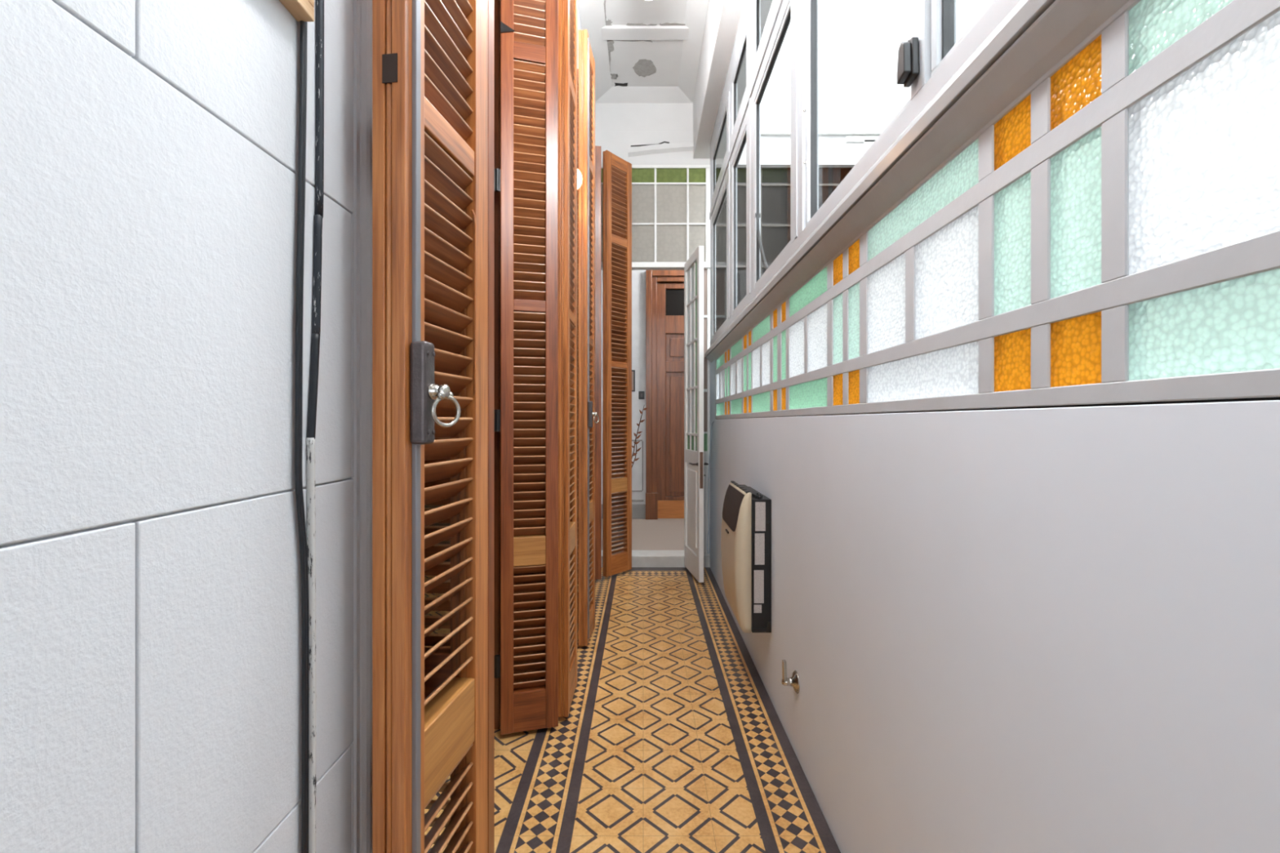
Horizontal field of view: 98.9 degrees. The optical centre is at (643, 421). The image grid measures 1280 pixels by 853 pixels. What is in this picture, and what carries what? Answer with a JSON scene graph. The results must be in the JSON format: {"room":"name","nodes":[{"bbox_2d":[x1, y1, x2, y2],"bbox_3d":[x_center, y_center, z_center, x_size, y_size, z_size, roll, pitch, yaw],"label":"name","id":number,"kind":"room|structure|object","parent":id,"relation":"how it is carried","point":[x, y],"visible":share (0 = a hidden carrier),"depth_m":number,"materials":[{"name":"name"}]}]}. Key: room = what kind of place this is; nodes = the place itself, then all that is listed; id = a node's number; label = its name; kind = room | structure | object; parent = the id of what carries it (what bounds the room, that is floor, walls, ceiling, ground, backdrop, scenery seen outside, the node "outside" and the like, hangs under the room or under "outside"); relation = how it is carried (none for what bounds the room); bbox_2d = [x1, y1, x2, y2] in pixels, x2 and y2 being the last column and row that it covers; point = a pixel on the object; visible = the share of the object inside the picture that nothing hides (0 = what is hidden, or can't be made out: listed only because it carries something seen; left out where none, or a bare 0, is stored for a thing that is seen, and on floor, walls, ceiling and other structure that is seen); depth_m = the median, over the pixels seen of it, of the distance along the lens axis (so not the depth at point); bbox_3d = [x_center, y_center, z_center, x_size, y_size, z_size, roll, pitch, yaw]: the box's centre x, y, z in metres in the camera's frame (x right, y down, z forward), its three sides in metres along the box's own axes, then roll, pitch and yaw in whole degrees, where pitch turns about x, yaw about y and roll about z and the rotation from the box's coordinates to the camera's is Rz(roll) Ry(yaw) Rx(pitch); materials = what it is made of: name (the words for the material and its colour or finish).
{"room":"house corridor","nodes":[
{"label":"house corridor","id":0,"kind":"room"},
{"bbox_2d":[0,0,582,852],"bbox_3d":[-0.550,-0.884,2.320,0.300,4.100,4.140,0,0,0],"label":"wall","id":1,"kind":"structure","parent":0,"point":[150,583],"depth_m":0.46,"materials":[{"name":"white paint"}]},
{"bbox_2d":[279,0,314,22],"bbox_3d":[-0.390,-0.672,0.464,0.020,0.420,0.340,0,0,0],"label":"picture frame","id":2,"kind":"object","parent":1,"relation":"attached to","point":[300,10],"visible":1,"depth_m":0.62,"materials":[{"name":"brown wood"}]},
{"bbox_2d":[294,20,309,852],"bbox_3d":[-0.394,-0.634,0.633,0.005,3.600,0.023,0,0,0],"label":"cable","id":3,"kind":"object","parent":1,"relation":"attached to","point":[303,25],"visible":0.99,"depth_m":0.63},
{"bbox_2d":[306,0,324,852],"bbox_3d":[-0.396,-0.634,0.663,0.009,3.600,0.029,0,0,0],"label":"cable","id":4,"kind":"object","parent":1,"relation":"attached to","point":[319,137],"visible":1,"depth_m":0.66,"materials":[{"name":"black paint"}]},
{"bbox_2d":[351,0,372,852],"bbox_3d":[-0.399,-0.884,0.778,0.025,4.100,0.043,0,0,0],"label":"trim","id":5,"kind":"structure","parent":1,"relation":"attached to","point":[362,9],"depth_m":0.77,"materials":[{"name":"white paint"}]},
{"bbox_2d":[372,0,487,852],"bbox_3d":[-0.287,-0.429,0.835,0.100,3.150,0.261,0,0,8],"label":"shutter leaf","id":6,"kind":"object","parent":1,"relation":"attached to","point":[429,57],"visible":1,"depth_m":0.77,"materials":[{"name":"brown wood"}]},
{"bbox_2d":[424,0,493,852],"bbox_3d":[-0.388,-0.429,1.028,0.209,3.150,0.036,0,0,3],"label":"shutter leaf","id":7,"kind":"object","parent":1,"relation":"attached to","point":[441,654],"visible":0.02,"depth_m":1.02,"materials":[{"name":"red wood"}]},
{"bbox_2d":[493,0,544,728],"bbox_3d":[-0.521,-0.434,1.552,0.347,3.200,1.143,0,0,0],"label":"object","id":8,"kind":"structure","parent":1,"relation":"attached to","point":[496,2],"depth_m":2.08,"materials":[{"name":"red wood"}]},
{"bbox_2d":[493,0,558,734],"bbox_3d":[-0.439,-0.429,2.042,0.240,3.150,0.044,0,0,-15],"label":"shutter leaf","id":9,"kind":"object","parent":1,"relation":"attached to","point":[526,180],"visible":1,"depth_m":2.04,"materials":[{"name":"red wood"}]},
{"bbox_2d":[558,0,577,716],"bbox_3d":[-0.310,-0.429,2.263,0.042,3.150,0.275,0,0,1],"label":"shutter leaf","id":10,"kind":"object","parent":1,"relation":"attached to","point":[567,9],"visible":1,"depth_m":2.13,"materials":[{"name":"brown wood"}]},
{"bbox_2d":[577,68,578,623],"bbox_3d":[-0.389,-0.429,3.128,0.207,3.150,0.036,0,0,3],"label":"shutter leaf","id":11,"kind":"object","parent":1,"relation":"attached to","point":[577,68],"visible":0.02,"depth_m":3.12,"materials":[{"name":"red wood"}]},
{"bbox_2d":[577,168,582,189],"bbox_3d":[-0.344,-1.153,2.600,0.111,0.112,0.104,0,0,0],"label":"wall lamp","id":12,"kind":"object","parent":1,"relation":"attached to","point":[579,174],"visible":0.17,"depth_m":2.58,"materials":[{"name":"white glass"}]},
{"bbox_2d":[577,146,601,579],"bbox_3d":[-0.412,-0.429,3.988,0.212,3.150,0.036,0,0,-8],"label":"shutter leaf","id":13,"kind":"object","parent":1,"relation":"attached to","point":[597,148],"visible":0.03,"depth_m":3.98,"materials":[{"name":"red wood"}]},
{"bbox_2d":[424,505,450,561],"bbox_3d":[-1.950,-0.884,2.305,2.500,4.100,4.370,0,0,0],"label":"wall","id":14,"kind":"structure","parent":0,"point":[425,506],"depth_m":4.39,"materials":[{"name":"white paint"}]},
{"bbox_2d":[424,567,840,852],"bbox_3d":[-1.318,1.206,0.095,3.764,0.080,8.590,0,0,0],"label":"floor","id":15,"kind":"structure","parent":0,"point":[672,739],"depth_m":1.94,"materials":[{"name":"tile"}]},
{"bbox_2d":[578,29,599,645],"bbox_3d":[-0.273,-0.429,2.931,0.100,3.150,0.263,0,0,4],"label":"shutter leaf","id":16,"kind":"object","parent":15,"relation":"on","point":[587,414],"visible":1,"depth_m":2.80,"materials":[{"name":"brown wood"}]},
{"bbox_2d":[602,150,631,577],"bbox_3d":[-0.194,-0.429,4.164,0.042,3.150,0.286,0,0,39],"label":"shutter leaf","id":17,"kind":"object","parent":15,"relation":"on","point":[616,171],"visible":1,"depth_m":4.14,"materials":[{"name":"brown wood"}]},
{"bbox_2d":[601,518,684,550],"bbox_3d":[0.000,1.147,5.445,3.200,0.138,1.710,0,0,0],"label":"floor","id":18,"kind":"structure","parent":0,"point":[660,534],"depth_m":5.21,"materials":[{"name":"beige carpet"}]},
{"bbox_2d":[616,476,632,540],"bbox_3d":[-0.170,0.778,5.000,0.150,0.600,0.150,0,0,0],"label":"floor vase","id":19,"kind":"object","parent":18,"relation":"on","point":[620,477],"visible":0.05,"depth_m":4.95,"materials":[{"name":"grey ceramic"}]},
{"bbox_2d":[631,406,648,466],"bbox_3d":[-0.063,0.281,5.001,0.222,0.871,0.055,0,0,0],"label":"branch","id":20,"kind":"object","parent":19,"relation":"in","point":[636,442],"visible":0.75,"depth_m":4.99,"materials":[{"name":"brown plant"}]},
{"bbox_2d":[577,0,709,146],"bbox_3d":[0.025,-2.471,1.995,1.450,0.538,4.890,0,0,0],"label":"ceiling","id":21,"kind":"structure","parent":0,"point":[643,51],"depth_m":3.81,"materials":[{"name":"white paint"}]},
{"bbox_2d":[684,245,708,582],"bbox_3d":[0.380,-0.054,4.141,0.132,2.400,0.478,0,0,-8],"label":"door","id":22,"kind":"structure","parent":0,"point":[694,464],"depth_m":4.07,"materials":[{"name":"white paint"}]},
{"bbox_2d":[601,167,853,503],"bbox_3d":[0.000,-0.634,5.370,3.400,3.600,1.860,0,0,0],"label":"wall","id":23,"kind":"structure","parent":0,"point":[638,277],"depth_m":6.10,"materials":[{"name":"white paint"}]},
{"bbox_2d":[601,440,645,519],"bbox_3d":[-0.786,0.639,6.090,1.628,0.877,0.020,0,0,0],"label":"baseboard","id":24,"kind":"structure","parent":23,"relation":"attached to","point":[638,509],"depth_m":6.08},
{"bbox_2d":[631,369,635,391],"bbox_3d":[-0.220,-0.454,6.090,0.260,0.240,0.020,0,0,0],"label":"picture frame","id":25,"kind":"object","parent":23,"relation":"attached to","point":[633,371],"visible":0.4,"depth_m":6.08,"materials":[{"name":"black plastic"}]},
{"bbox_2d":[631,371,633,390],"bbox_3d":[-0.220,-0.454,6.095,0.230,0.210,0.006,0,0,0],"label":"picture","id":26,"kind":"object","parent":25,"relation":"attached to","point":[632,371],"depth_m":6.09,"materials":[{"name":"grey glass"}]},
{"bbox_2d":[638,391,644,399],"bbox_3d":[-0.018,-0.294,6.091,0.064,0.090,0.018,0,0,0],"label":"light switch","id":27,"kind":"object","parent":23,"relation":"attached to","point":[641,393],"visible":1,"depth_m":6.09,"materials":[{"name":"black plastic"}]},
{"bbox_2d":[601,550,710,567],"bbox_3d":[-0.015,1.150,4.489,1.370,0.152,0.203,0,0,0],"label":"step","id":28,"kind":"structure","parent":23,"relation":"attached to","point":[640,558],"depth_m":4.39,"materials":[{"name":"white stone"}]},
{"bbox_2d":[645,270,684,519],"bbox_3d":[0.522,-0.298,6.115,0.995,2.752,0.170,0,0,0],"label":"door","id":29,"kind":"structure","parent":23,"relation":"in","point":[664,289],"depth_m":6.11,"materials":[{"name":"red wood"}]},
{"bbox_2d":[703,268,710,555],"bbox_3d":[0.448,-0.032,4.407,0.225,2.395,0.035,0,0,0],"label":"door frame","id":30,"kind":"structure","parent":23,"relation":"in","point":[706,271],"depth_m":4.40,"materials":[{"name":"white paint"}]},
{"bbox_2d":[595,0,897,167],"bbox_3d":[0.675,-2.747,4.470,2.750,1.375,0.160,0,0,0],"label":"wall","id":31,"kind":"structure","parent":0,"point":[855,36],"depth_m":4.40,"materials":[{"name":"white paint"}]},
{"bbox_2d":[601,164,710,270],"bbox_3d":[0.087,-1.645,4.405,0.975,0.831,0.080,0,0,0],"label":"window","id":32,"kind":"structure","parent":31,"relation":"in","point":[671,203],"depth_m":4.40,"materials":[{"name":"white glass"}]},
{"bbox_2d":[627,142,693,156],"bbox_3d":[0.190,-2.183,4.375,0.620,0.127,0.030,0,0,0],"label":"trim","id":33,"kind":"structure","parent":31,"relation":"attached to","point":[682,146],"depth_m":4.37,"materials":[{"name":"white paint"}]},
{"bbox_2d":[693,0,773,159],"bbox_3d":[0.575,-2.370,1.975,0.350,0.528,4.850,0,0,0],"label":"trim","id":34,"kind":"structure","parent":31,"relation":"attached to","point":[723,16],"depth_m":3.38,"materials":[{"name":"white paint"}]},
{"bbox_2d":[715,166,851,331],"bbox_3d":[1.171,-0.561,4.438,1.187,3.455,0.025,0,0,0],"label":"window","id":35,"kind":"structure","parent":31,"relation":"in","point":[775,181],"depth_m":4.44,"materials":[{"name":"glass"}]},
{"bbox_2d":[760,115,894,154],"bbox_3d":[1.280,-0.634,4.425,1.440,3.600,0.130,0,0,0],"label":"trim","id":36,"kind":"structure","parent":31,"relation":"attached to","point":[866,130],"depth_m":4.36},
{"bbox_2d":[892,0,991,116],"bbox_3d":[2.075,-0.984,0.795,0.150,4.300,7.590,0,0,0],"label":"wall","id":37,"kind":"structure","parent":0,"point":[966,11],"depth_m":4.15,"materials":[{"name":"white paint"}]},
{"bbox_2d":[710,360,1279,852],"bbox_3d":[0.604,0.306,1.970,0.140,1.720,4.840,0,0,0],"label":"wall","id":38,"kind":"structure","parent":0,"point":[1056,629],"depth_m":0.76,"materials":[{"name":"white paint"}]},
{"bbox_2d":[706,421,714,553],"bbox_3d":[0.518,0.519,4.228,0.031,1.046,0.217,0,0,-2],"label":"cable","id":39,"kind":"object","parent":38,"relation":"attached to","point":[708,535],"visible":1,"depth_m":4.31,"materials":[{"name":"grey plastic"}]},
{"bbox_2d":[720,480,771,632],"bbox_3d":[0.458,0.586,2.510,0.152,0.586,0.468,0,0,0],"label":"heater","id":40,"kind":"object","parent":38,"relation":"attached to","point":[746,519],"visible":1,"depth_m":2.28,"materials":[{"name":"beige metal"}]},
{"bbox_2d":[722,484,744,531],"bbox_3d":[0.408,0.392,2.512,0.042,0.165,0.400,0,0,0],"label":"grille","id":41,"kind":"object","parent":40,"relation":"attached to","point":[734,498],"depth_m":2.47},
{"bbox_2d":[782,659,799,693],"bbox_3d":[0.508,0.885,1.905,0.052,0.111,0.074,0,0,0],"label":"gas valve","id":42,"kind":"object","parent":38,"relation":"attached to","point":[793,681],"visible":1,"depth_m":1.90,"materials":[{"name":"silver metal"}]},
{"bbox_2d":[709,0,1020,346],"bbox_3d":[0.525,-1.334,1.845,0.091,1.544,4.590,0,0,0],"label":"window","id":43,"kind":"structure","parent":38,"relation":"in","point":[932,55],"depth_m":1.79,"materials":[{"name":"paint"}]},
{"bbox_2d":[704,0,1055,357],"bbox_3d":[0.561,-0.534,1.955,0.146,0.056,4.810,0,0,0],"label":"window sill","id":44,"kind":"structure","parent":38,"relation":"attached to","point":[1025,13],"depth_m":0.95,"materials":[{"name":"grey paint"}]},
{"bbox_2d":[706,0,1279,418],"bbox_3d":[0.564,-0.264,1.925,0.139,0.485,4.750,0,0,0],"label":"window","id":45,"kind":"structure","parent":38,"relation":"in","point":[1111,234],"depth_m":0.69,"materials":[{"name":"glass"}]},
{"bbox_2d":[715,396,1279,419],"bbox_3d":[0.588,-0.018,1.970,0.092,0.005,4.840,0,0,0],"label":"trim","id":46,"kind":"structure","parent":38,"relation":"attached to","point":[1277,397],"depth_m":0.66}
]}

